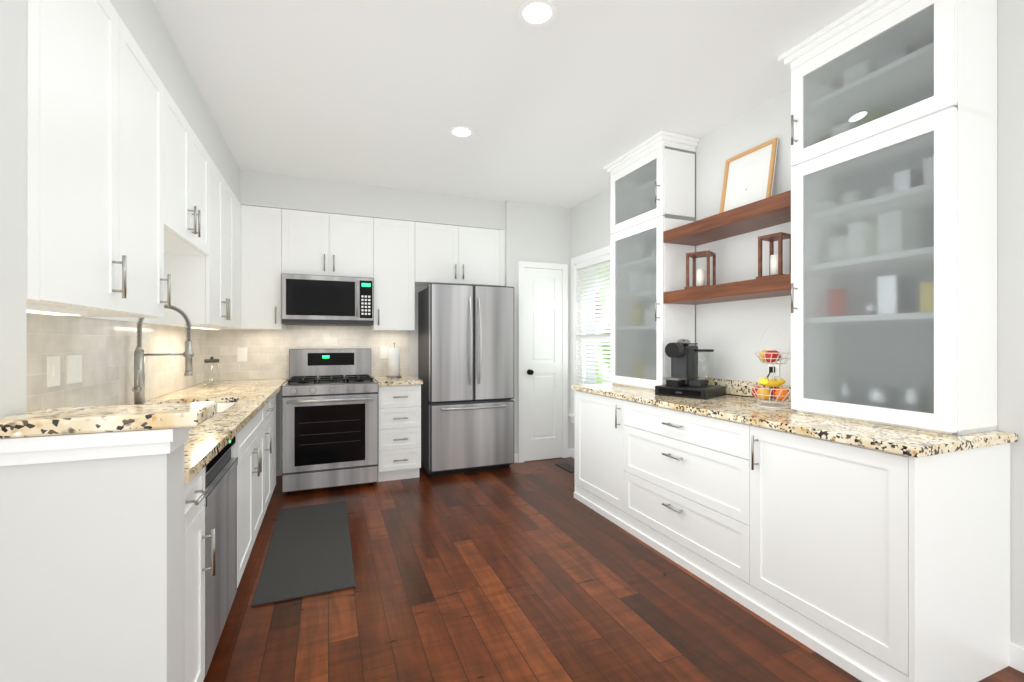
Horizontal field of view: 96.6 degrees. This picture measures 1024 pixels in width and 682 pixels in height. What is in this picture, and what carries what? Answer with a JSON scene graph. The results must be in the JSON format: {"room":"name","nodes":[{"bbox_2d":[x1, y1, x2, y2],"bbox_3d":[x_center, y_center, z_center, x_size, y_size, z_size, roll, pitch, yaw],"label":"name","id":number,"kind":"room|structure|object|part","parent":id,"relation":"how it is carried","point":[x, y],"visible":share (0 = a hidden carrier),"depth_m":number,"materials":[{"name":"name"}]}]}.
{"room":"kitchen","nodes":[
{"label":"kitchen","id":0,"kind":"room"},
{"bbox_2d":[0,0,184,681],"bbox_3d":[-1.180,-0.095,1.072,0.650,2.750,0.150,0,0,-22],"label":"wall","id":1,"kind":"structure","parent":0,"point":[92,570],"depth_m":1.08,"materials":[{"name":"white paint"}]},
{"bbox_2d":[0,427,191,465],"bbox_3d":[-1.019,0.244,1.125,0.348,0.061,0.172,0,0,-22],"label":"trim","id":2,"kind":"structure","parent":1,"relation":"attached to","point":[45,449],"depth_m":1.05,"materials":[{"name":"white wood"}]},
{"bbox_2d":[0,401,216,437],"bbox_3d":[-1.002,0.194,1.152,0.399,0.037,0.225,0,0,-22],"label":"raised countertop","id":3,"kind":"structure","parent":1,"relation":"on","point":[64,421],"depth_m":1.08,"materials":[{"name":"beige stone"}]},
{"bbox_2d":[109,0,504,229],"bbox_3d":[-0.857,-1.323,3.083,2.750,0.295,3.340,0,0,-22],"label":"soffit","id":4,"kind":"structure","parent":0,"point":[268,190],"depth_m":4.02,"materials":[{"name":"white paint"}]},
{"bbox_2d":[214,286,426,475],"bbox_3d":[-1.498,-0.095,4.679,2.750,2.750,0.100,0,0,-22],"label":"wall","id":5,"kind":"structure","parent":0,"point":[414,353],"depth_m":4.81,"materials":[{"name":"white paint"}]},
{"bbox_2d":[208,325,409,380],"bbox_3d":[-1.911,0.104,4.455,1.803,0.508,0.007,0,0,-22],"label":"tile","id":6,"kind":"structure","parent":5,"relation":"attached to","point":[267,354],"depth_m":4.34,"materials":[{"name":"beige tile"}]},
{"bbox_2d":[237,347,246,361],"bbox_3d":[-2.491,0.124,4.215,0.080,0.130,0.005,0,0,-22],"label":"electrical outlet plate","id":7,"kind":"object","parent":6,"relation":"attached to","point":[241,354],"depth_m":4.21,"materials":[{"name":"white plastic"}]},
{"bbox_2d":[380,346,387,358],"bbox_3d":[-1.316,0.117,4.688,0.075,0.125,0.005,0,0,-22],"label":"electrical outlet plate","id":8,"kind":"object","parent":6,"relation":"attached to","point":[383,349],"depth_m":4.68,"materials":[{"name":"white plastic"}]},
{"bbox_2d":[281,273,373,325],"bbox_3d":[-1.714,-0.370,4.278,0.770,0.436,0.476,0,0,-22],"label":"microwave","id":9,"kind":"object","parent":5,"relation":"attached to","point":[323,300],"visible":1,"depth_m":4.10,"materials":[{"name":"grey metal"}]},
{"bbox_2d":[241,205,504,330],"bbox_3d":[-1.260,-0.638,4.511,2.427,1.067,0.382,0,0,-22],"label":"upper cabinet","id":10,"kind":"object","parent":5,"relation":"attached to","point":[398,261],"visible":0.92,"depth_m":4.30,"materials":[{"name":"white wood"}]},
{"bbox_2d":[153,0,866,207],"bbox_3d":[0.454,-1.520,0.856,3.720,0.100,8.650,0,0,-22],"label":"ceiling","id":11,"kind":"structure","parent":0,"point":[568,103],"depth_m":2.58,"materials":[{"name":"white paint"}]},
{"bbox_2d":[449,126,473,137],"bbox_3d":[-0.354,-1.466,3.199,0.175,0.007,0.175,0,0,23],"label":"recessed light","id":12,"kind":"object","parent":11,"relation":"in","point":[457,131],"depth_m":3.19,"materials":[{"name":"white"}]},
{"bbox_2d":[518,0,556,26],"bbox_3d":[0.113,-1.466,2.039,0.175,0.007,0.175,0,0,23],"label":"recessed light","id":13,"kind":"object","parent":11,"relation":"in","point":[535,13],"depth_m":2.03,"materials":[{"name":"white"}]},
{"bbox_2d":[505,201,570,460],"bbox_3d":[0.256,-0.095,5.168,0.870,2.750,0.500,0,0,-22],"label":"wall","id":14,"kind":"structure","parent":0,"point":[537,233],"depth_m":4.88,"materials":[{"name":"white paint"}]},
{"bbox_2d":[518,261,567,462],"bbox_3d":[0.347,0.219,4.887,0.584,2.122,0.090,0,0,-22],"label":"door","id":15,"kind":"structure","parent":14,"relation":"attached to","point":[543,361],"depth_m":4.91,"materials":[{"name":"white wood"}]},
{"bbox_2d":[203,457,1023,681],"bbox_3d":[0.454,1.330,0.856,3.720,0.100,8.650,0,0,-22],"label":"floor","id":16,"kind":"structure","parent":0,"point":[531,571],"depth_m":2.19,"materials":[{"name":"brown wood"}]},
{"bbox_2d":[185,467,212,681],"bbox_3d":[-1.286,0.837,1.304,0.620,0.883,0.356,0,0,-22],"label":"base cabinet","id":17,"kind":"object","parent":16,"relation":"on","point":[195,491],"depth_m":1.48,"materials":[{"name":"white wood"}]},
{"bbox_2d":[213,402,268,587],"bbox_3d":[-1.768,0.837,2.503,0.620,0.883,1.021,0,0,-22],"label":"base cabinet","id":18,"kind":"object","parent":16,"relation":"on","point":[256,448],"depth_m":2.53,"materials":[{"name":"white wood"}]},
{"bbox_2d":[132,304,287,482],"bbox_3d":[-1.824,0.094,2.691,0.657,0.599,3.328,0,0,-22],"label":"countertop","id":19,"kind":"structure","parent":18,"relation":"on","point":[210,439],"depth_m":2.48,"materials":[{"name":"stone"}]},
{"bbox_2d":[204,357,219,386],"bbox_3d":[-2.383,0.241,3.623,0.110,0.236,0.110,0,0,-22],"label":"glass jar","id":20,"kind":"object","parent":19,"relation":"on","point":[211,360],"visible":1,"depth_m":3.60,"materials":[{"name":"white"}]},
{"bbox_2d":[204,436,237,676],"bbox_3d":[-1.442,0.831,1.759,0.576,0.858,0.596,0,0,-22],"label":"dishwasher","id":21,"kind":"object","parent":18,"relation":"in","point":[220,505],"visible":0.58,"depth_m":1.81,"materials":[{"name":"grey metal"}]},
{"bbox_2d":[269,398,272,500],"bbox_3d":[-1.997,0.837,3.072,0.620,0.883,0.448,0,0,-22],"label":"base cabinet","id":22,"kind":"object","parent":16,"relation":"on","point":[271,401],"depth_m":3.36,"materials":[{"name":"white wood"}]},
{"bbox_2d":[273,394,276,490],"bbox_3d":[-2.135,0.837,3.414,0.620,0.883,0.411,0,0,-22],"label":"base cabinet","id":23,"kind":"object","parent":16,"relation":"on","point":[275,397],"depth_m":3.61,"materials":[{"name":"white wood"}]},
{"bbox_2d":[277,390,280,472],"bbox_3d":[-2.338,0.837,3.919,0.620,0.883,0.678,0,0,-22],"label":"base cabinet","id":24,"kind":"object","parent":16,"relation":"on","point":[279,393],"depth_m":4.12,"materials":[{"name":"white wood"}]},
{"bbox_2d":[251,501,355,606],"bbox_3d":[-1.284,1.274,2.906,0.475,0.011,1.350,0,0,-22],"label":"mat","id":25,"kind":"object","parent":16,"relation":"on","point":[309,552],"visible":1,"depth_m":2.70,"materials":[{"name":"grey"}]},
{"bbox_2d":[282,348,377,494],"bbox_3d":[-1.635,0.677,4.135,0.760,1.205,0.748,0,0,-22],"label":"range","id":26,"kind":"object","parent":16,"relation":"on","point":[329,417],"visible":1,"depth_m":3.88,"materials":[{"name":"grey metal"}]},
{"bbox_2d":[378,384,420,481],"bbox_3d":[-1.123,0.838,4.402,0.380,0.883,0.688,0,0,-22],"label":"base cabinet","id":27,"kind":"object","parent":16,"relation":"on","point":[399,432],"visible":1,"depth_m":4.12,"materials":[{"name":"white wood"}]},
{"bbox_2d":[372,375,422,385],"bbox_3d":[-1.120,0.377,4.406,0.392,0.034,0.671,0,0,-22],"label":"countertop","id":28,"kind":"structure","parent":27,"relation":"on","point":[402,380],"depth_m":4.16,"materials":[{"name":"stone"}]},
{"bbox_2d":[386,342,401,377],"bbox_3d":[-1.167,0.186,4.510,0.150,0.346,0.150,0,0,-22],"label":"paper towel","id":29,"kind":"object","parent":28,"relation":"on","point":[393,362],"visible":1,"depth_m":4.46,"materials":[{"name":"white paper"}]},
{"bbox_2d":[418,283,513,475],"bbox_3d":[-0.466,0.370,4.631,0.840,1.820,0.699,0,0,-22],"label":"fridge","id":30,"kind":"object","parent":16,"relation":"on","point":[466,353],"visible":0.98,"depth_m":4.37,"materials":[{"name":"grey metal"}]},
{"bbox_2d":[555,463,574,472],"bbox_3d":[0.564,1.276,4.603,0.120,0.006,0.320,0,0,-22],"label":"floor vent","id":31,"kind":"object","parent":16,"relation":"in","point":[568,467],"visible":0.9,"depth_m":4.59,"materials":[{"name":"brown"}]},
{"bbox_2d":[574,390,613,522],"bbox_3d":[0.929,0.838,3.538,0.630,0.884,0.673,0,0,-22],"label":"base cabinet","id":32,"kind":"object","parent":16,"relation":"on","point":[594,413],"depth_m":3.45,"materials":[{"name":"white wood"}]},
{"bbox_2d":[614,398,745,606],"bbox_3d":[1.241,0.838,2.762,0.630,0.884,1.120,0,0,-22],"label":"base cabinet","id":33,"kind":"object","parent":16,"relation":"on","point":[680,476],"depth_m":2.57,"materials":[{"name":"white wood"}]},
{"bbox_2d":[746,424,1009,681],"bbox_3d":[1.552,0.838,1.991,0.630,0.884,0.663,0,0,-22],"label":"base cabinet","id":34,"kind":"object","parent":16,"relation":"on","point":[863,564],"depth_m":1.73,"materials":[{"name":"white wood"}]},
{"bbox_2d":[571,377,1017,457],"bbox_3d":[1.228,0.327,2.760,0.657,0.134,2.375,0,0,-22],"label":"countertop","id":35,"kind":"structure","parent":34,"relation":"on","point":[916,443],"depth_m":2.02,"materials":[{"name":"stone"}]},
{"bbox_2d":[655,339,725,399],"bbox_3d":[1.180,0.173,3.022,0.326,0.371,0.340,0,0,-44],"label":"coffee machine","id":36,"kind":"object","parent":35,"relation":"on","point":[683,381],"visible":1,"depth_m":3.00,"materials":[{"name":"black plastic"}]},
{"bbox_2d":[748,325,790,408],"bbox_3d":[1.444,0.136,2.521,0.254,0.446,0.254,0,0,-22],"label":"fruit basket","id":37,"kind":"object","parent":35,"relation":"on","point":[775,394],"visible":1,"depth_m":2.49,"materials":[{"name":"white metal"}]},
{"bbox_2d":[571,0,1023,647],"bbox_3d":[2.226,-0.095,1.299,0.100,2.750,8.150,0,0,-22],"label":"wall","id":38,"kind":"structure","parent":0,"point":[729,332],"depth_m":2.70,"materials":[{"name":"white paint"}]},
{"bbox_2d":[568,448,574,457],"bbox_3d":[0.861,1.235,4.508,0.040,0.090,1.175,0,0,-22],"label":"baseboard","id":39,"kind":"structure","parent":38,"relation":"attached to","point":[571,452],"depth_m":5.03,"materials":[{"name":"white wood"}]},
{"bbox_2d":[568,245,610,423],"bbox_3d":[0.868,-0.005,4.617,0.145,1.810,0.980,0,0,-22],"label":"window","id":40,"kind":"structure","parent":38,"relation":"in","point":[574,304],"depth_m":4.98,"materials":[{"name":"white"}]},
{"bbox_2d":[576,255,610,384],"bbox_3d":[0.870,-0.017,4.618,0.056,1.614,0.786,0,0,-22],"label":"window blinds","id":41,"kind":"object","parent":40,"relation":"attached to","point":[593,263],"visible":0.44,"depth_m":4.66,"materials":[{"name":"white plastic"}]},
{"bbox_2d":[604,130,699,389],"bbox_3d":[1.068,-0.554,3.579,0.343,1.827,0.725,0,0,-22],"label":"upper cabinet","id":42,"kind":"object","parent":38,"relation":"attached to","point":[653,188],"visible":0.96,"depth_m":3.37,"materials":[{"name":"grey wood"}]},
{"bbox_2d":[664,232,790,304],"bbox_3d":[1.389,-0.430,2.841,0.297,0.331,0.961,0,0,-22],"label":"shelf","id":43,"kind":"object","parent":38,"relation":"attached to","point":[776,282],"visible":0.85,"depth_m":2.69,"materials":[{"name":"brown wood"}]},
{"bbox_2d":[664,137,790,245],"bbox_3d":[1.389,-0.953,2.841,0.297,0.515,0.961,0,0,-22],"label":"shelf","id":44,"kind":"object","parent":38,"relation":"attached to","point":[750,202],"visible":0.88,"depth_m":2.82,"materials":[{"name":"brown wood"}]},
{"bbox_2d":[718,137,778,224],"bbox_3d":[1.478,-0.993,2.874,0.090,0.434,0.370,0,0,-22],"label":"art","id":45,"kind":"object","parent":44,"relation":"on","point":[748,175],"depth_m":2.86,"materials":[{"name":"white paper"}]},
{"bbox_2d":[726,360,779,397],"bbox_3d":[1.490,0.223,2.879,0.081,0.266,0.372,0,0,-22],"label":"electrical outlet plate","id":46,"kind":"object","parent":38,"relation":"attached to","point":[776,369],"depth_m":2.74,"materials":[{"name":"white plastic"}]},
{"bbox_3d":[1.473,0.267,2.890,0.057,0.178,0.338,0,0,-22],"label":"electrical outlet with cord","id":47,"kind":"part","parent":46,"relation":"part of","materials":[{"name":"plastic"}]},
{"bbox_2d":[778,0,996,435],"bbox_3d":[1.671,-0.554,2.078,0.343,1.827,0.740,0,0,-22],"label":"upper cabinet","id":48,"kind":"object","parent":38,"relation":"attached to","point":[894,213],"visible":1,"depth_m":1.90,"materials":[{"name":"white wood"}]},
{"bbox_2d":[1009,642,1023,672],"bbox_3d":[2.808,1.235,-0.301,0.014,0.090,4.545,0,0,-22],"label":"baseboard","id":49,"kind":"structure","parent":38,"relation":"attached to","point":[1016,657],"depth_m":1.78,"materials":[{"name":"white"}]},
{"bbox_3d":[-1.226,-0.095,0.181,0.100,2.750,8.650,0,0,-22],"label":"wall","id":50,"kind":"structure","parent":0,"visible":0},
{"bbox_2d":[27,0,130,315],"bbox_3d":[-1.470,-0.638,1.359,0.319,1.067,0.592,0,0,-22],"label":"upper cabinet","id":51,"kind":"object","parent":50,"relation":"attached to","point":[79,51],"depth_m":1.39,"materials":[{"name":"white wood"}]},
{"bbox_2d":[27,313,207,411],"bbox_3d":[-2.129,0.127,2.571,0.007,0.462,3.340,0,0,-22],"label":"tile","id":52,"kind":"structure","parent":50,"relation":"attached to","point":[105,349],"depth_m":2.21,"materials":[{"name":"beige tile"}]},
{"bbox_2d":[47,356,59,386],"bbox_3d":[-1.814,0.120,1.809,0.009,0.120,0.080,0,0,-22],"label":"electrical outlet plate","id":53,"kind":"object","parent":52,"relation":"attached to","point":[53,362],"depth_m":1.80,"materials":[{"name":"white plastic"}]},
{"bbox_2d":[67,355,81,383],"bbox_3d":[-1.874,0.120,1.957,0.009,0.120,0.115,0,0,-22],"label":"electrical outlet plate","id":54,"kind":"object","parent":52,"relation":"attached to","point":[74,368],"depth_m":1.95,"materials":[{"name":"white plastic"}]},
{"bbox_2d":[171,350,173,366],"bbox_3d":[-2.364,0.120,3.177,0.009,0.120,0.045,0,0,-22],"label":"electrical outlet plate","id":55,"kind":"object","parent":52,"relation":"attached to","point":[172,351],"depth_m":3.17,"materials":[{"name":"white plastic"}]},
{"bbox_2d":[73,35,174,323],"bbox_3d":[-1.649,-0.638,1.803,0.319,1.067,0.606,0,0,-22],"label":"upper cabinet","id":56,"kind":"object","parent":50,"relation":"attached to","point":[133,209],"depth_m":1.96,"materials":[{"name":"white wood"}]},
{"bbox_2d":[143,159,234,327],"bbox_3d":[-2.193,-0.638,3.158,0.319,1.067,0.859,0,0,-22],"label":"upper cabinet","id":57,"kind":"object","parent":50,"relation":"attached to","point":[204,285],"depth_m":3.03,"materials":[{"name":"white wood"}]},
{"bbox_2d":[175,103,210,255],"bbox_3d":[-1.897,-0.853,2.422,0.319,0.637,0.850,0,0,-22],"label":"upper cabinet","id":58,"kind":"object","parent":50,"relation":"attached to","point":[192,161],"depth_m":2.50,"materials":[{"name":"white wood"}]},
{"bbox_2d":[196,196,242,329],"bbox_3d":[-2.403,-0.638,3.679,0.319,1.067,0.381,0,0,-22],"label":"upper cabinet","id":59,"kind":"object","parent":50,"relation":"attached to","point":[237,204],"depth_m":3.77,"materials":[{"name":"white wood"}]},
{"label":"outside","id":60,"kind":"structure","parent":0,"visible":0},
{"bbox_2d":[595,265,610,383],"bbox_3d":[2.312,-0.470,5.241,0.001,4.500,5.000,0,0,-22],"label":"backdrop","id":61,"kind":"structure","parent":60,"point":[607,375],"depth_m":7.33,"materials":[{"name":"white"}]}
]}

